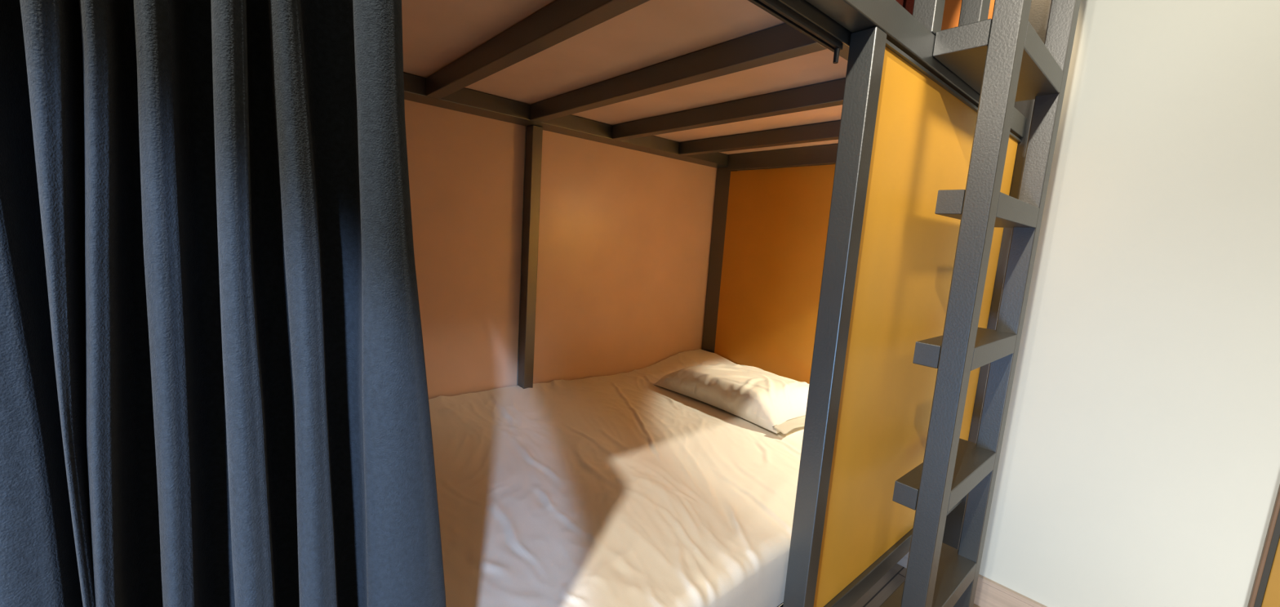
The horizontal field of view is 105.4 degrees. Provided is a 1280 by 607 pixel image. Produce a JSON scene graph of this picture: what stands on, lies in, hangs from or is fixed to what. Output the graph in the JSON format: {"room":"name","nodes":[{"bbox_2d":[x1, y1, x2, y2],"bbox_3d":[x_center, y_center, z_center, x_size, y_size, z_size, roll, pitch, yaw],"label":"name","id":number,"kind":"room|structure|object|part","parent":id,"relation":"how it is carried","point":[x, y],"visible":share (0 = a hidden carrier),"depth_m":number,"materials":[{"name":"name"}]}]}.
{"room":"dormitory","nodes":[
{"label":"dormitory","id":0,"kind":"room"},
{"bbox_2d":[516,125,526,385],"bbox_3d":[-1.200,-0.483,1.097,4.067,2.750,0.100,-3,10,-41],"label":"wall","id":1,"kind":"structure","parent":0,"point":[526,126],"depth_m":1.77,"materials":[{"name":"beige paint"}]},
{"bbox_2d":[851,563,979,606],"bbox_3d":[-0.284,1.119,0.241,4.200,0.060,3.100,-3,10,-41],"label":"floor","id":2,"kind":"structure","parent":0,"point":[882,589],"depth_m":1.66,"materials":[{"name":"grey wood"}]},
{"bbox_2d":[401,0,1051,606],"bbox_3d":[-0.037,-0.371,1.227,2.143,2.650,1.204,-3,10,-41],"label":"bunk bed","id":3,"kind":"object","parent":2,"relation":"on","point":[646,241],"visible":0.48,"depth_m":1.40,"materials":[{"name":"paint"}]},
{"bbox_2d":[0,0,445,606],"bbox_3d":[-0.319,0.196,0.320,0.391,1.178,0.095,-3,10,-41],"label":"curtain","id":4,"kind":"object","parent":3,"relation":"hanging from","point":[214,388],"visible":1,"depth_m":0.30,"materials":[{"name":"blue fabric"}]},
{"bbox_3d":[-0.398,-0.022,1.738,0.038,1.171,0.048,-3,10,-41],"label":"post","id":5,"kind":"part","parent":3,"relation":"part of","materials":[{"name":"metal"}]},
{"bbox_3d":[-0.438,-0.085,1.735,2.102,1.108,0.012,-3,10,-41],"label":"panel","id":6,"kind":"part","parent":3,"relation":"part of","materials":[{"name":"orange laminate"}]},
{"bbox_3d":[-0.379,-0.620,1.605,2.063,0.049,0.097,-3,10,-41],"label":"rail","id":7,"kind":"part","parent":3,"relation":"part of","materials":[{"name":"metal"}]},
{"bbox_2d":[428,348,804,606],"bbox_3d":[-0.107,0.439,1.354,2.031,0.187,1.122,-3,10,-41],"label":"mattress","id":8,"kind":"object","parent":3,"relation":"on","point":[623,489],"visible":0.51,"depth_m":1.08,"materials":[{"name":"beige fabric"}]},
{"bbox_2d":[653,363,808,435],"bbox_3d":[0.442,0.298,1.845,0.538,0.106,0.586,-3,10,-41],"label":"pillow","id":9,"kind":"object","parent":8,"relation":"on","point":[776,403],"visible":0.82,"depth_m":1.67,"materials":[{"name":"beige fabric"}]},
{"bbox_3d":[0.402,-0.492,2.319,0.039,2.650,0.093,-3,10,-41],"label":"post","id":10,"kind":"part","parent":3,"relation":"part of","materials":[{"name":"metal"}]},
{"bbox_3d":[0.724,-0.009,1.939,0.011,1.059,1.032,-3,10,-41],"label":"head panel","id":11,"kind":"part","parent":3,"relation":"part of","materials":[{"name":"orange laminate"}]},
{"bbox_3d":[0.737,-0.569,1.858,0.029,0.069,1.000,-3,10,-41],"label":"rail","id":12,"kind":"part","parent":3,"relation":"part of","materials":[{"name":"metal"}]},
{"bbox_3d":[0.333,0.284,0.918,0.040,1.489,0.044,-3,10,-41],"label":"post","id":13,"kind":"part","parent":3,"relation":"part of","materials":[{"name":"metal"}]},
{"bbox_3d":[-0.101,0.576,1.357,2.063,0.049,1.178,-3,10,-41],"label":"rail","id":14,"kind":"part","parent":3,"relation":"part of","materials":[{"name":"metal"}]},
{"bbox_3d":[0.331,-0.471,0.790,2.052,0.077,0.080,-3,10,-41],"label":"rail","id":15,"kind":"part","parent":3,"relation":"part of","materials":[{"name":"metal"}]},
{"bbox_2d":[895,0,914,15],"bbox_3d":[0.108,-1.018,0.521,1.387,1.029,0.026,-3,10,-41],"label":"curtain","id":16,"kind":"object","parent":3,"relation":"hanging from","point":[908,5],"visible":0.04,"depth_m":0.99,"materials":[{"name":"red fabric"}]},
{"bbox_3d":[0.722,0.072,1.212,0.948,1.097,0.013,-3,10,-41],"label":"panel","id":17,"kind":"part","parent":3,"relation":"part of","materials":[{"name":"yellow laminate"}]},
{"bbox_3d":[0.594,-1.063,0.879,0.042,1.102,0.042,-3,10,-41],"label":"post","id":18,"kind":"part","parent":3,"relation":"part of","materials":[{"name":"metal"}]},
{"bbox_3d":[0.802,-1.158,1.780,0.011,1.072,1.032,-3,10,-41],"label":"head panel","id":19,"kind":"part","parent":3,"relation":"part of","materials":[{"name":"orange laminate"}]},
{"bbox_3d":[0.784,-1.073,1.045,0.053,1.102,0.042,-3,10,-41],"label":"post","id":20,"kind":"part","parent":3,"relation":"part of","materials":[{"name":"metal"}]},
{"bbox_3d":[1.125,-0.328,1.490,0.050,2.650,0.062,-3,10,-41],"label":"post","id":21,"kind":"part","parent":3,"relation":"part of","materials":[{"name":"metal"}]},
{"bbox_2d":[879,0,1080,606],"bbox_3d":[0.754,-0.219,1.068,0.432,2.500,0.133,-3,10,-41],"label":"ladder","id":22,"kind":"object","parent":2,"relation":"on","point":[1002,57],"visible":1,"depth_m":0.99,"materials":[{"name":"metal"}]},
{"bbox_2d":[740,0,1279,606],"bbox_3d":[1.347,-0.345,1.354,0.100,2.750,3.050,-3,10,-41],"label":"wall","id":23,"kind":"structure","parent":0,"point":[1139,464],"depth_m":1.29,"materials":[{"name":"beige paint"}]},
{"bbox_2d":[897,551,1046,606],"bbox_3d":[0.861,0.887,1.897,0.017,0.101,1.800,-3,10,-41],"label":"baseboard","id":24,"kind":"structure","parent":23,"relation":"attached to","point":[988,593],"depth_m":1.57,"materials":[{"name":"brown wood"}]},
{"bbox_2d":[1247,484,1279,606],"bbox_3d":[1.824,0.100,0.788,0.078,2.090,0.855,-3,10,-41],"label":"door","id":25,"kind":"structure","parent":23,"relation":"in","point":[1265,592],"depth_m":1.16,"materials":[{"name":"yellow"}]}
]}

